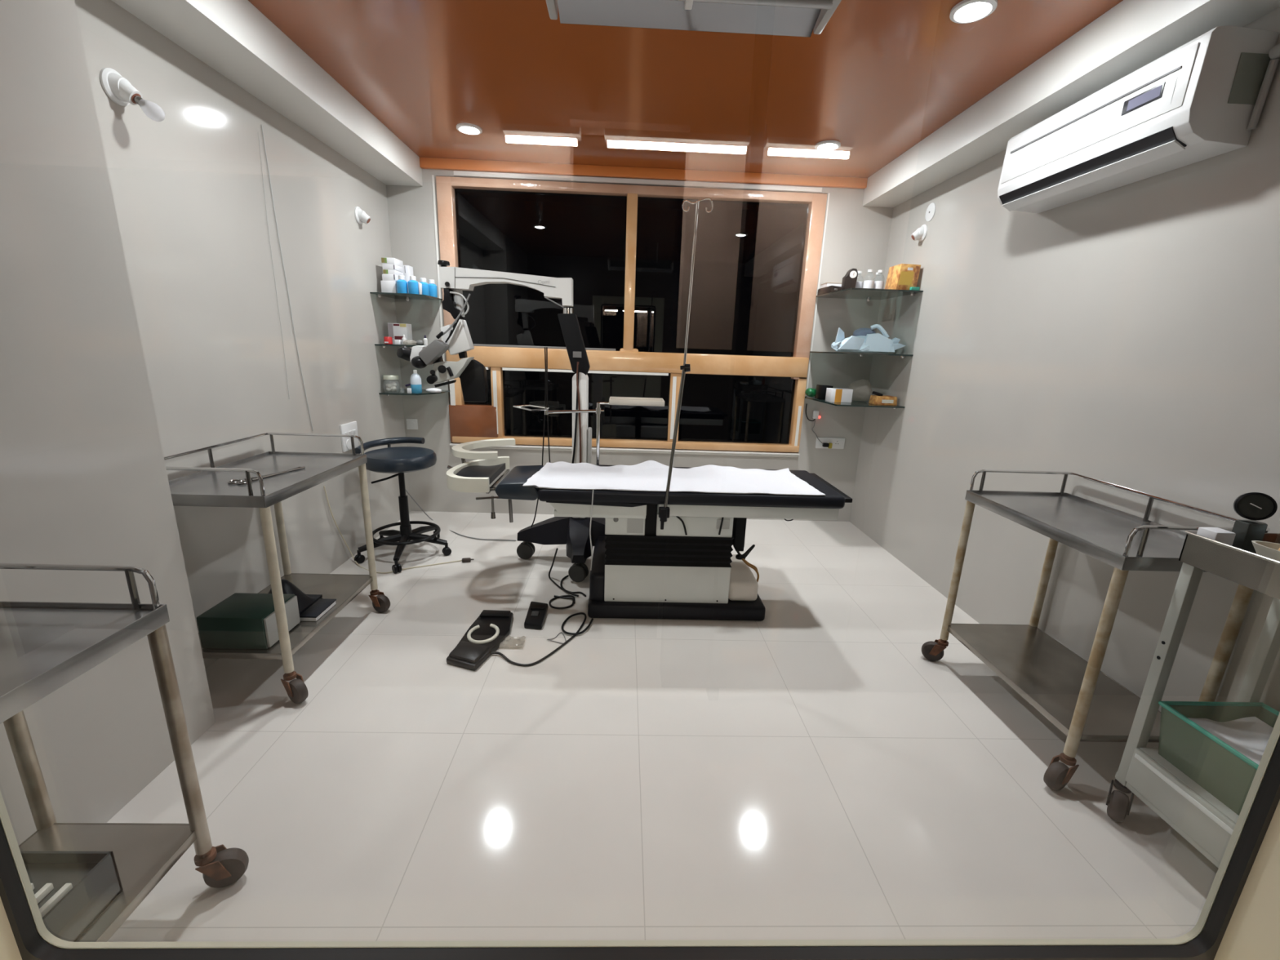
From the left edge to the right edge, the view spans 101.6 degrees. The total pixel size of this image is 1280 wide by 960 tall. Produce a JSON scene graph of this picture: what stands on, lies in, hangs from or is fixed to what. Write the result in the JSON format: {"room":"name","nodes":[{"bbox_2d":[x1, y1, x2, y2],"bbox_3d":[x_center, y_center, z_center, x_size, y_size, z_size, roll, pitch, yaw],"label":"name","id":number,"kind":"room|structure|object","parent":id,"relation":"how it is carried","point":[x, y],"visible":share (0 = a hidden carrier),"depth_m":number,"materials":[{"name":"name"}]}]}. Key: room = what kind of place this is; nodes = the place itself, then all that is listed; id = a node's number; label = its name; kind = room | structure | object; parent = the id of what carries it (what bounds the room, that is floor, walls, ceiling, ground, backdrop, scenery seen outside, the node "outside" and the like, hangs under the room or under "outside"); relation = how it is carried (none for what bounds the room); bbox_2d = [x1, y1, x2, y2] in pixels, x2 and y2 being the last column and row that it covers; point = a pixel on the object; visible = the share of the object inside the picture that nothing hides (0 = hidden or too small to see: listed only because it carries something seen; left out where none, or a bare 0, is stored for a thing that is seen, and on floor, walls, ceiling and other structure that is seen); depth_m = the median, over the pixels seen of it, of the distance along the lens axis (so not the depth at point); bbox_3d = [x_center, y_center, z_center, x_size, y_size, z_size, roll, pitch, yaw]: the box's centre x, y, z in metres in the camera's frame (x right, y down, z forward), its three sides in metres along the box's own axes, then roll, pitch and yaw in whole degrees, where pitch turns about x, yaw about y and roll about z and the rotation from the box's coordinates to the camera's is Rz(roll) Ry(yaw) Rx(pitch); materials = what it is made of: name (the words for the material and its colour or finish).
{"room":"operating room","nodes":[
{"label":"operating room","id":0,"kind":"room"},
{"bbox_2d":[0,0,411,845],"bbox_3d":[-1.757,-0.548,2.213,0.432,2.649,4.209,2,14,-2],"label":"wall","id":1,"kind":"structure","parent":0,"point":[140,326],"depth_m":1.81,"materials":[{"name":"paint"}]},
{"bbox_2d":[99,67,164,121],"bbox_3d":[-1.720,-1.315,1.786,0.137,0.145,0.104,2,14,-2],"label":"holder","id":2,"kind":"object","parent":1,"relation":"attached to","point":[117,88],"visible":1,"depth_m":1.76,"materials":[{"name":"white plastic"}]},
{"bbox_2d":[107,72,142,105],"bbox_3d":[-1.750,-1.332,1.781,0.073,0.089,0.079,2,14,-2],"label":"socket","id":3,"kind":"object","parent":2,"relation":"attached to","point":[120,90],"depth_m":1.77,"materials":[{"name":"white plastic"}]},
{"bbox_2d":[111,0,422,186],"bbox_3d":[-1.667,-1.899,2.525,0.262,0.180,2.539,2,14,-2],"label":"ceiling beam","id":4,"kind":"structure","parent":1,"relation":"attached to","point":[233,37],"depth_m":2.30,"materials":[{"name":"white paint"}]},
{"bbox_2d":[257,132,289,399],"bbox_3d":[-1.819,-1.031,2.600,0.002,1.248,0.031,2,14,-2],"label":"wire","id":5,"kind":"object","parent":1,"relation":"attached to","point":[258,132],"visible":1,"depth_m":2.58,"materials":[{"name":"grey"}]},
{"bbox_2d":[261,124,313,431],"bbox_3d":[-1.824,-0.983,2.719,0.004,1.486,0.116,2,14,-2],"label":"wire","id":6,"kind":"object","parent":1,"relation":"attached to","point":[261,124],"visible":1,"depth_m":2.67,"materials":[{"name":"grey"}]},
{"bbox_2d":[339,421,359,452],"bbox_3d":[-1.860,-0.281,3.353,0.018,0.170,0.190,2,14,-2],"label":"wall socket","id":7,"kind":"object","parent":1,"relation":"attached to","point":[351,428],"visible":0.8,"depth_m":3.33,"materials":[{"name":"white plastic"}]},
{"bbox_2d":[354,206,370,224],"bbox_3d":[-1.795,-1.720,3.399,0.075,0.104,0.104,2,14,-2],"label":"holder","id":8,"kind":"object","parent":1,"relation":"attached to","point":[361,216],"visible":1,"depth_m":3.38,"materials":[{"name":"white plastic"}]},
{"bbox_2d":[357,208,370,224],"bbox_3d":[-1.794,-1.716,3.400,0.073,0.089,0.079,2,14,-2],"label":"socket","id":9,"kind":"object","parent":8,"relation":"attached to","point":[362,216],"depth_m":3.38,"materials":[{"name":"white plastic"}]},
{"bbox_2d":[374,343,426,348],"bbox_3d":[-1.689,-0.986,3.866,0.361,0.026,0.398,2,14,-2],"label":"glass shelf","id":10,"kind":"object","parent":1,"relation":"attached to","point":[380,344],"visible":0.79,"depth_m":3.67,"materials":[{"name":"grey"}]},
{"bbox_2d":[387,323,413,345],"bbox_3d":[-1.754,-1.068,3.825,0.135,0.148,0.091,2,14,-2],"label":"carton","id":11,"kind":"object","parent":10,"relation":"on","point":[396,331],"visible":0.87,"depth_m":3.78,"materials":[{"name":"white cardboard"}]},
{"bbox_2d":[369,292,442,301],"bbox_3d":[-1.677,-1.320,3.781,0.361,0.026,0.398,2,14,-2],"label":"glass shelf","id":12,"kind":"object","parent":1,"relation":"attached to","point":[406,296],"visible":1,"depth_m":3.71,"materials":[{"name":"grey"}]},
{"bbox_2d":[380,280,396,293],"bbox_3d":[-1.763,-1.371,3.743,0.100,0.085,0.180,2,14,-2],"label":"carton","id":13,"kind":"object","parent":12,"relation":"on","point":[389,286],"visible":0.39,"depth_m":3.65,"materials":[{"name":"white cardboard"}]},
{"bbox_2d":[382,274,398,281],"bbox_3d":[-1.755,-1.431,3.719,0.090,0.042,0.156,2,14,-2],"label":"carton","id":14,"kind":"object","parent":13,"relation":"on","point":[384,277],"visible":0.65,"depth_m":3.65,"materials":[{"name":"white cardboard"}]},
{"bbox_2d":[382,269,403,275],"bbox_3d":[-1.752,-1.468,3.712,0.082,0.032,0.151,2,14,-2],"label":"carton","id":15,"kind":"object","parent":14,"relation":"on","point":[384,271],"visible":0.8,"depth_m":3.64,"materials":[{"name":"white cardboard"}]},
{"bbox_2d":[382,263,403,272],"bbox_3d":[-1.750,-1.501,3.704,0.084,0.036,0.151,2,14,-2],"label":"carton","id":16,"kind":"object","parent":15,"relation":"on","point":[385,266],"visible":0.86,"depth_m":3.63,"materials":[{"name":"white cardboard"}]},
{"bbox_2d":[381,257,403,266],"bbox_3d":[-1.752,-1.539,3.694,0.090,0.042,0.151,2,14,-2],"label":"carton","id":17,"kind":"object","parent":16,"relation":"on","point":[384,260],"visible":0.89,"depth_m":3.63,"materials":[{"name":"white cardboard"}]},
{"bbox_2d":[395,275,408,293],"bbox_3d":[-1.668,-1.367,3.663,0.072,0.124,0.072,2,14,-2],"label":"bottle","id":18,"kind":"object","parent":12,"relation":"on","point":[402,284],"visible":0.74,"depth_m":3.64,"materials":[{"name":"blue plastic"}]},
{"bbox_2d":[403,265,413,286],"bbox_3d":[-1.710,-1.467,3.863,0.045,0.215,0.081,2,14,-2],"label":"carton","id":19,"kind":"object","parent":12,"relation":"on","point":[407,270],"visible":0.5,"depth_m":3.81,"materials":[{"name":"white cardboard"}]},
{"bbox_2d":[407,275,419,294],"bbox_3d":[-1.592,-1.367,3.671,0.072,0.124,0.072,2,14,-2],"label":"bottle","id":20,"kind":"object","parent":12,"relation":"on","point":[413,286],"visible":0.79,"depth_m":3.65,"materials":[{"name":"blue plastic"}]},
{"bbox_2d":[419,277,429,295],"bbox_3d":[-1.561,-1.391,3.769,0.072,0.124,0.072,2,14,-2],"label":"bottle","id":21,"kind":"object","parent":12,"relation":"on","point":[425,290],"visible":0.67,"depth_m":3.75,"materials":[{"name":"blue plastic"}]},
{"bbox_2d":[428,279,437,297],"bbox_3d":[-1.535,-1.412,3.857,0.072,0.124,0.072,2,14,-2],"label":"bottle","id":22,"kind":"object","parent":12,"relation":"on","point":[433,287],"visible":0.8,"depth_m":3.83,"materials":[{"name":"blue plastic"}]},
{"bbox_2d":[378,388,449,395],"bbox_3d":[-1.685,-0.656,3.950,0.391,0.026,0.398,2,14,-2],"label":"glass shelf","id":23,"kind":"object","parent":1,"relation":"attached to","point":[402,391],"visible":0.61,"depth_m":3.85,"materials":[{"name":"grey"}]},
{"bbox_2d":[409,369,422,393],"bbox_3d":[-1.643,-0.723,3.829,0.076,0.166,0.076,2,14,-2],"label":"squeeze bottle","id":24,"kind":"object","parent":23,"relation":"on","point":[415,380],"visible":0.97,"depth_m":3.81,"materials":[{"name":"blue plastic"}]},
{"bbox_2d":[386,168,893,521],"bbox_3d":[-0.012,-0.992,4.190,3.728,2.649,0.150,2,14,-2],"label":"wall","id":25,"kind":"structure","parent":0,"point":[857,236],"depth_m":4.16,"materials":[{"name":"paint"}]},
{"bbox_2d":[406,418,417,429],"bbox_3d":[-1.831,-0.448,4.196,0.085,0.085,0.015,2,14,-2],"label":"wall socket","id":26,"kind":"object","parent":25,"relation":"attached to","point":[411,424],"visible":1,"depth_m":4.19,"materials":[{"name":"white plastic"}]},
{"bbox_2d":[431,170,829,395],"bbox_3d":[-0.073,-1.453,3.987,2.900,1.518,0.012,2,14,-2],"label":"trim","id":27,"kind":"structure","parent":25,"relation":"attached to","point":[457,173],"depth_m":3.81,"materials":[{"name":"white wood"}]},
{"bbox_2d":[435,176,827,457],"bbox_3d":[-0.078,-1.195,4.087,2.855,1.980,0.145,2,14,-2],"label":"window","id":28,"kind":"structure","parent":25,"relation":"in","point":[626,250],"depth_m":4.06,"materials":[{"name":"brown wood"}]},
{"bbox_2d":[419,157,867,188],"bbox_3d":[0.047,-2.220,3.782,3.231,0.065,0.035,2,14,-2],"label":"trim","id":29,"kind":"structure","parent":25,"relation":"attached to","point":[424,162],"depth_m":3.77,"materials":[{"name":"orange wood"}]},
{"bbox_2d":[815,437,844,448],"bbox_3d":[1.560,-0.308,4.307,0.236,0.090,0.045,2,14,-2],"label":"power socket","id":30,"kind":"object","parent":25,"relation":"attached to","point":[828,442],"visible":1,"depth_m":4.29,"materials":[{"name":"white plastic"}]},
{"bbox_2d":[816,288,923,302],"bbox_3d":[1.619,-1.329,3.761,0.520,0.026,0.603,2,14,-2],"label":"glass shelf","id":31,"kind":"object","parent":25,"relation":"attached to","point":[868,294],"visible":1,"depth_m":3.68,"materials":[{"name":"grey"}]},
{"bbox_2d":[817,285,841,295],"bbox_3d":[1.465,-1.404,3.884,0.204,0.048,0.258,2,14,-2],"label":"instrument case","id":32,"kind":"object","parent":31,"relation":"on","point":[829,289],"visible":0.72,"depth_m":3.81,"materials":[{"name":"black plastic"}]},
{"bbox_2d":[840,268,857,289],"bbox_3d":[1.497,-1.422,3.728,0.086,0.162,0.071,2,14,-2],"label":"gauge","id":33,"kind":"object","parent":31,"relation":"on","point":[849,280],"visible":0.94,"depth_m":3.71,"materials":[{"name":"black plastic"}]},
{"bbox_2d":[884,263,920,289],"bbox_3d":[1.791,-1.375,3.572,0.146,0.168,0.172,2,14,-2],"label":"carton","id":34,"kind":"object","parent":31,"relation":"on","point":[902,276],"visible":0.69,"depth_m":3.50,"materials":[{"name":"orange cardboard"}]},
{"bbox_2d":[897,271,914,284],"bbox_3d":[1.779,-1.348,3.492,0.093,0.085,0.002,2,14,-2],"label":"print","id":35,"kind":"object","parent":34,"relation":"attached to","point":[904,277],"depth_m":3.49,"materials":[{"name":"yellow paper"}]},
{"bbox_2d":[912,266,920,287],"bbox_3d":[1.848,-1.356,3.491,0.031,0.135,0.002,2,14,-2],"label":"print","id":36,"kind":"object","parent":34,"relation":"attached to","point":[916,269],"depth_m":3.49},
{"bbox_2d":[106,511,1217,942],"bbox_3d":[0.011,1.044,1.817,5.400,0.120,7.400,2,14,-2],"label":"floor","id":37,"kind":"structure","parent":0,"point":[804,771],"depth_m":1.74,"materials":[{"name":"tile"}]},
{"bbox_2d":[0,563,248,942],"bbox_3d":[-1.268,0.703,0.919,0.514,0.898,0.823,2,14,-2],"label":"trolley","id":38,"kind":"object","parent":37,"relation":"on","point":[45,646],"visible":0.69,"depth_m":1.17,"materials":[{"name":"metal"}]},
{"bbox_2d":[20,851,123,942],"bbox_3d":[-1.275,0.884,0.987,0.285,0.107,0.300,2,14,-2],"label":"instrument case","id":39,"kind":"object","parent":38,"relation":"on","point":[71,890],"visible":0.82,"depth_m":1.09,"materials":[{"name":"grey metal"}]},
{"bbox_2d":[24,862,97,908],"bbox_3d":[-1.275,0.868,0.983,0.277,0.022,0.292,2,14,-2],"label":"tray","id":40,"kind":"object","parent":39,"relation":"on","point":[40,874],"depth_m":1.09,"materials":[{"name":"grey metal"}]},
{"bbox_2d":[0,600,169,723],"bbox_3d":[-1.261,0.388,0.814,0.404,0.044,0.750,2,14,-2],"label":"tray","id":41,"kind":"object","parent":38,"relation":"on","point":[45,646],"depth_m":1.06,"materials":[{"name":"metal"}]},
{"bbox_2d":[18,822,196,942],"bbox_3d":[-1.281,0.960,0.960,0.376,0.026,0.722,2,14,-2],"label":"shelf","id":42,"kind":"object","parent":38,"relation":"attached to","point":[144,853],"depth_m":1.24,"materials":[{"name":"metal"}]},
{"bbox_2d":[164,432,390,703],"bbox_3d":[-1.581,0.316,2.310,0.583,0.938,0.844,2,14,-2],"label":"trolley","id":43,"kind":"object","parent":37,"relation":"on","point":[208,487],"visible":0.7,"depth_m":2.15,"materials":[{"name":"metal"}]},
{"bbox_2d":[196,592,300,648],"bbox_3d":[-1.579,0.569,2.123,0.258,0.135,0.208,2,14,-2],"label":"box","id":44,"kind":"object","parent":43,"relation":"on","point":[241,620],"visible":0.92,"depth_m":2.04,"materials":[{"name":"green"}]},
{"bbox_2d":[226,466,305,484],"bbox_3d":[-1.542,-0.022,2.162,0.084,0.009,0.306,5,15,10],"label":"scissors","id":45,"kind":"object","parent":43,"relation":"on","point":[240,482],"visible":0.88,"depth_m":2.10,"materials":[{"name":"silver metal"}]},
{"bbox_2d":[168,451,367,507],"bbox_3d":[-1.575,-0.020,2.211,0.470,0.044,0.750,2,14,-2],"label":"tray","id":46,"kind":"object","parent":43,"relation":"on","point":[202,488],"depth_m":2.11,"materials":[{"name":"metal"}]},
{"bbox_2d":[198,573,373,659],"bbox_3d":[-1.596,0.590,2.367,0.442,0.026,0.722,2,14,-2],"label":"shelf","id":47,"kind":"object","parent":43,"relation":"attached to","point":[344,588],"depth_m":2.42,"materials":[{"name":"metal"}]},
{"bbox_2d":[268,578,322,614],"bbox_3d":[-1.593,0.506,2.348,0.200,0.142,0.200,2,14,-2],"label":"pouch","id":48,"kind":"object","parent":43,"relation":"on","point":[304,601],"visible":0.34,"depth_m":2.34,"materials":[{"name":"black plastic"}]},
{"bbox_2d":[299,598,336,621],"bbox_3d":[-1.435,0.579,2.330,0.076,0.024,0.164,2,14,-2],"label":"book","id":49,"kind":"object","parent":43,"relation":"on","point":[322,606],"visible":0.92,"depth_m":2.31,"materials":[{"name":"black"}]},
{"bbox_2d":[323,485,462,573],"bbox_3d":[-1.509,0.289,3.233,0.735,0.547,0.202,1,14,-5],"label":"lead","id":50,"kind":"object","parent":37,"relation":"on","point":[323,486],"visible":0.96,"depth_m":3.27,"materials":[{"name":"beige"}]},
{"bbox_2d":[354,436,451,573],"bbox_3d":[-1.537,0.133,3.421,0.568,0.747,0.662,2,14,-2],"label":"stool","id":51,"kind":"object","parent":37,"relation":"on","point":[399,460],"visible":0.98,"depth_m":3.37,"materials":[{"name":"black leather"}]},
{"bbox_2d":[405,489,515,541],"bbox_3d":[-1.344,0.252,3.924,0.962,0.320,0.179,8,16,23],"label":"cable","id":52,"kind":"object","parent":37,"relation":"on","point":[406,490],"visible":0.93,"depth_m":3.84,"materials":[{"name":"grey plastic"}]},
{"bbox_2d":[446,609,512,671],"bbox_3d":[-0.749,0.754,2.514,0.199,0.046,0.482,3,14,5],"label":"foot pedal","id":53,"kind":"object","parent":37,"relation":"on","point":[491,628],"visible":1,"depth_m":2.47,"materials":[{"name":"black plastic"}]},
{"bbox_2d":[396,260,605,582],"bbox_3d":[-0.711,-0.360,3.260,1.501,1.834,0.713,2,14,-2],"label":"microscope","id":54,"kind":"object","parent":37,"relation":"on","point":[571,531],"visible":0.88,"depth_m":3.08,"materials":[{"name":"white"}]},
{"bbox_2d":[524,601,548,629],"bbox_3d":[-0.538,0.716,2.704,0.103,0.040,0.278,2,14,-2],"label":"switch","id":55,"kind":"object","parent":37,"relation":"on","point":[537,611],"visible":1,"depth_m":2.69,"materials":[{"name":"black plastic"}]},
{"bbox_2d":[490,612,593,666],"bbox_3d":[-0.438,0.775,2.531,0.222,0.018,0.581,15,19,41],"label":"cable","id":56,"kind":"object","parent":37,"relation":"on","point":[577,633],"visible":0.97,"depth_m":2.52,"materials":[{"name":"black plastic"}]},
{"bbox_2d":[548,595,575,608],"bbox_3d":[-0.434,0.678,2.913,0.145,0.017,0.152,2,14,-2],"label":"cable","id":57,"kind":"object","parent":37,"relation":"on","point":[566,597],"visible":1,"depth_m":2.94,"materials":[{"name":"black plastic"}]},
{"bbox_2d":[548,547,586,596],"bbox_3d":[-0.447,0.538,3.078,0.066,0.208,0.357,-11,19,-42],"label":"cable","id":58,"kind":"object","parent":37,"relation":"on","point":[557,548],"visible":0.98,"depth_m":3.15,"materials":[{"name":"black plastic"}]},
{"bbox_2d":[475,464,852,621],"bbox_3d":[0.092,0.317,2.931,1.839,0.744,0.745,2,14,-2],"label":"table","id":59,"kind":"object","parent":37,"relation":"on","point":[640,570],"visible":0.9,"depth_m":2.70,"materials":[{"name":"black metal"}]},
{"bbox_2d":[446,456,509,493],"bbox_3d":[-0.866,-0.034,2.877,0.299,0.085,0.560,2,14,-2],"label":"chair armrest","id":60,"kind":"object","parent":59,"relation":"attached to","point":[477,475],"visible":0.96,"depth_m":2.78,"materials":[{"name":"beige plastic"}]},
{"bbox_2d":[447,438,515,469],"bbox_3d":[-0.955,-0.107,3.152,0.324,0.215,0.503,2,14,-2],"label":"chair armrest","id":61,"kind":"object","parent":59,"relation":"attached to","point":[461,451],"visible":0.77,"depth_m":3.02,"materials":[{"name":"beige plastic"}]},
{"bbox_2d":[494,465,543,500],"bbox_3d":[-0.605,0.007,2.732,0.216,0.094,0.400,2,14,-2],"label":"cushion","id":62,"kind":"object","parent":59,"relation":"on","point":[509,488],"depth_m":2.55,"materials":[{"name":"black leather"}]},
{"bbox_2d":[512,396,664,464],"bbox_3d":[-0.304,-0.220,3.023,0.861,0.512,0.180,2,14,-2],"label":"stand","id":63,"kind":"object","parent":59,"relation":"attached to","point":[613,400],"visible":0.98,"depth_m":2.95,"materials":[{"name":"silver metal"}]},
{"bbox_2d":[608,396,664,406],"bbox_3d":[-0.019,-0.447,2.973,0.307,0.028,0.180,2,14,-2],"label":"tray","id":64,"kind":"object","parent":63,"relation":"on","point":[613,400],"depth_m":2.89,"materials":[{"name":"beige"}]},
{"bbox_2d":[520,460,825,495],"bbox_3d":[0.159,-0.028,2.726,1.460,0.045,0.501,2,14,-2],"label":"sheet","id":65,"kind":"object","parent":59,"relation":"on","point":[649,475],"visible":0.99,"depth_m":2.70,"materials":[{"name":"white fabric"}]},
{"bbox_2d":[657,197,713,529],"bbox_3d":[0.195,-0.466,2.329,0.170,1.444,0.046,2,14,-2],"label":"stand","id":66,"kind":"object","parent":59,"relation":"attached to","point":[664,512],"visible":1,"depth_m":2.34,"materials":[{"name":"silver metal"}]},
{"bbox_2d":[537,464,844,508],"bbox_3d":[0.248,0.023,2.770,1.482,0.067,0.570,2,14,-2],"label":"cushion","id":67,"kind":"object","parent":59,"relation":"on","point":[833,499],"depth_m":2.50,"materials":[{"name":"black leather"}]},
{"bbox_2d":[735,544,759,582],"bbox_3d":[0.612,0.482,2.977,0.142,0.238,0.050,4,14,9],"label":"lever","id":68,"kind":"object","parent":59,"relation":"on","point":[740,557],"visible":0.96,"depth_m":2.96,"materials":[{"name":"black plastic"}]},
{"bbox_2d":[921,469,1270,791],"bbox_3d":[1.648,0.502,2.027,0.567,0.938,0.812,2,14,-2],"label":"trolley","id":69,"kind":"object","parent":37,"relation":"on","point":[1084,703],"visible":0.78,"depth_m":1.91,"materials":[{"name":"metal"}]},
{"bbox_2d":[946,623,1185,742],"bbox_3d":[1.640,0.773,2.090,0.420,0.026,0.722,2,14,-2],"label":"shelf","id":70,"kind":"object","parent":69,"relation":"attached to","point":[1046,673],"depth_m":2.02,"materials":[{"name":"metal"}]},
{"bbox_2d":[964,489,1207,572],"bbox_3d":[1.661,0.163,1.935,0.448,0.044,0.750,2,14,-2],"label":"tray","id":71,"kind":"object","parent":69,"relation":"on","point":[1101,532],"depth_m":1.88,"materials":[{"name":"metal"}]},
{"bbox_2d":[1106,531,1279,868],"bbox_3d":[1.712,0.677,1.326,0.442,0.949,0.625,2,14,-2],"label":"trolley","id":72,"kind":"object","parent":37,"relation":"on","point":[1187,788],"visible":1,"depth_m":1.50,"materials":[{"name":"metal"}]},
{"bbox_2d":[1115,771,1220,868],"bbox_3d":[1.697,1.016,1.416,0.330,0.023,0.550,2,14,-2],"label":"shelf","id":73,"kind":"object","parent":72,"relation":"attached to","point":[1122,782],"depth_m":1.52,"materials":[{"name":"white metal"}]},
{"bbox_2d":[1196,527,1235,545],"bbox_3d":[1.583,0.164,1.440,0.056,0.058,0.050,2,14,-2],"label":"carton","id":74,"kind":"object","parent":72,"relation":"on","point":[1217,534],"visible":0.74,"depth_m":1.42,"materials":[{"name":"white cardboard"}]},
{"bbox_2d":[1158,701,1279,769],"bbox_3d":[1.708,0.786,1.414,0.321,0.170,0.350,2,14,-2],"label":"storage basket","id":75,"kind":"object","parent":72,"relation":"on","point":[1166,704],"visible":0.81,"depth_m":1.53,"materials":[{"name":"green plastic"}]},
{"bbox_2d":[1172,716,1273,788],"bbox_3d":[1.709,0.770,1.415,0.240,0.087,0.290,2,14,-2],"label":"plastic bag","id":76,"kind":"object","parent":75,"relation":"in","point":[1250,736],"visible":0.61,"depth_m":1.48,"materials":[{"name":"white plastic"}]},
{"bbox_2d":[1178,531,1279,599],"bbox_3d":[1.724,0.260,1.223,0.357,0.089,0.554,2,14,-2],"label":"tray","id":77,"kind":"object","parent":72,"relation":"on","point":[1260,573],"depth_m":1.37,"materials":[{"name":"metal"}]},
{"bbox_2d":[1231,492,1277,552],"bbox_3d":[1.669,0.114,1.430,0.078,0.166,0.054,9,16,24],"label":"pressure gauge","id":78,"kind":"object","parent":72,"relation":"on","point":[1253,506],"visible":0.93,"depth_m":1.42,"materials":[{"name":"black plastic"}]},
{"bbox_2d":[1251,540,1279,561],"bbox_3d":[1.636,0.213,1.260,0.116,0.053,0.230,2,14,-2],"label":"dish","id":79,"kind":"object","parent":72,"relation":"on","point":[1268,549],"visible":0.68,"depth_m":1.33,"materials":[{"name":"beige ceramic"}]},
{"bbox_2d":[248,0,1123,177],"bbox_3d":[0.113,-1.563,0.842,5.400,0.120,6.800,2,14,-2],"label":"ceiling","id":80,"kind":"structure","parent":0,"point":[880,77],"depth_m":2.48,"materials":[{"name":"brown"}]},
{"bbox_2d":[456,123,482,134],"bbox_3d":[-1.036,-2.125,3.171,0.150,0.018,0.150,2,14,-2],"label":"recessed light","id":81,"kind":"object","parent":80,"relation":"in","point":[466,128],"visible":1,"depth_m":3.15,"materials":[{"name":"white"}]},
{"bbox_2d":[546,0,841,37],"bbox_3d":[0.145,-1.446,1.348,0.793,0.353,0.320,2,14,-2],"label":"light fixture","id":82,"kind":"object","parent":80,"relation":"hanging from","point":[793,18],"visible":1,"depth_m":1.48,"materials":[{"name":"grey metal"}]},
{"bbox_2d":[814,140,840,151],"bbox_3d":[1.162,-2.065,3.235,0.150,0.018,0.150,2,14,-2],"label":"recessed light","id":83,"kind":"object","parent":80,"relation":"in","point":[826,145],"visible":1,"depth_m":3.21,"materials":[{"name":"white plastic"}]},
{"bbox_2d":[949,0,997,23],"bbox_3d":[1.227,-1.728,1.926,0.150,0.018,0.150,2,14,-2],"label":"recessed light","id":84,"kind":"object","parent":80,"relation":"in","point":[965,11],"visible":1,"depth_m":1.92,"materials":[{"name":"white plastic"}]},
{"bbox_2d":[849,7,1279,747],"bbox_3d":[1.976,-0.450,2.338,0.150,2.649,4.209,2,14,-2],"label":"wall","id":85,"kind":"structure","parent":0,"point":[1128,335],"depth_m":2.20,"materials":[{"name":"paint"}]},
{"bbox_2d":[804,396,905,408],"bbox_3d":[1.592,-0.583,3.951,0.520,0.026,0.603,2,14,-2],"label":"glass shelf","id":86,"kind":"object","parent":85,"relation":"attached to","point":[855,402],"visible":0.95,"depth_m":3.74,"materials":[{"name":"grey"}]},
{"bbox_2d":[814,384,833,399],"bbox_3d":[1.410,-0.673,4.006,0.091,0.108,0.100,0,14,-6],"label":"carton","id":87,"kind":"object","parent":86,"relation":"on","point":[820,392],"visible":0.78,"depth_m":3.96,"materials":[{"name":"black cardboard"}]},
{"bbox_2d":[825,387,853,402],"bbox_3d":[1.468,-0.625,3.854,0.158,0.095,0.101,2,14,-2],"label":"carton","id":88,"kind":"object","parent":86,"relation":"on","point":[833,394],"visible":1,"depth_m":3.81,"materials":[{"name":"white cardboard"}]},
{"bbox_2d":[868,395,897,405],"bbox_3d":[1.755,-0.576,3.771,0.160,0.060,0.102,2,14,-2],"label":"carton","id":89,"kind":"object","parent":86,"relation":"on","point":[874,399],"visible":0.98,"depth_m":3.73,"materials":[{"name":"orange cardboard"}]},
{"bbox_2d":[809,351,913,358],"bbox_3d":[1.605,-0.927,3.863,0.520,0.026,0.603,2,14,-2],"label":"glass shelf","id":90,"kind":"object","parent":85,"relation":"attached to","point":[860,354],"visible":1,"depth_m":3.58,"materials":[{"name":"grey"}]},
{"bbox_2d":[831,324,906,353],"bbox_3d":[1.613,-1.021,3.767,0.479,0.200,0.336,2,14,-2],"label":"drape","id":91,"kind":"object","parent":90,"relation":"on","point":[863,340],"visible":0.98,"depth_m":3.63,"materials":[{"name":"blue fabric"}]},
{"bbox_2d":[911,224,927,241],"bbox_3d":[1.857,-1.653,3.494,0.075,0.104,0.104,2,14,-2],"label":"holder","id":92,"kind":"object","parent":85,"relation":"attached to","point":[921,233],"visible":1,"depth_m":3.47,"materials":[{"name":"white plastic"}]},
{"bbox_2d":[911,226,924,240],"bbox_3d":[1.856,-1.648,3.495,0.073,0.089,0.079,2,14,-2],"label":"socket","id":93,"kind":"object","parent":92,"relation":"attached to","point":[918,234],"depth_m":3.48,"materials":[{"name":"white plastic"}]},
{"bbox_2d":[924,202,935,221],"bbox_3d":[1.894,-1.750,3.413,0.011,0.110,0.110,2,14,-2],"label":"cover plate","id":94,"kind":"object","parent":85,"relation":"attached to","point":[931,210],"visible":1,"depth_m":3.40,"materials":[{"name":"white plastic"}]},
{"bbox_2d":[862,0,1279,207],"bbox_3d":[1.828,-1.633,1.959,0.235,0.180,3.949,2,14,-2],"label":"ceiling beam","id":95,"kind":"structure","parent":85,"relation":"attached to","point":[1132,34],"depth_m":2.15,"materials":[{"name":"white paint"}]},
{"bbox_2d":[997,25,1279,213],"bbox_3d":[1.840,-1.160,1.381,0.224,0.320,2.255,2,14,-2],"label":"air conditioner","id":96,"kind":"object","parent":85,"relation":"attached to","point":[1203,99],"visible":1,"depth_m":1.79,"materials":[{"name":"white plastic"}]},
{"bbox_3d":[0.091,0.014,0.264,5.400,2.649,0.060,2,14,-2],"label":"wall","id":97,"kind":"structure","parent":0,"visible":0},
{"bbox_2d":[0,712,1279,959],"bbox_3d":[0.002,0.269,0.321,1.080,2.120,0.044,2,14,-2],"label":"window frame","id":98,"kind":"structure","parent":97,"relation":"in","point":[1239,918],"depth_m":0.34,"materials":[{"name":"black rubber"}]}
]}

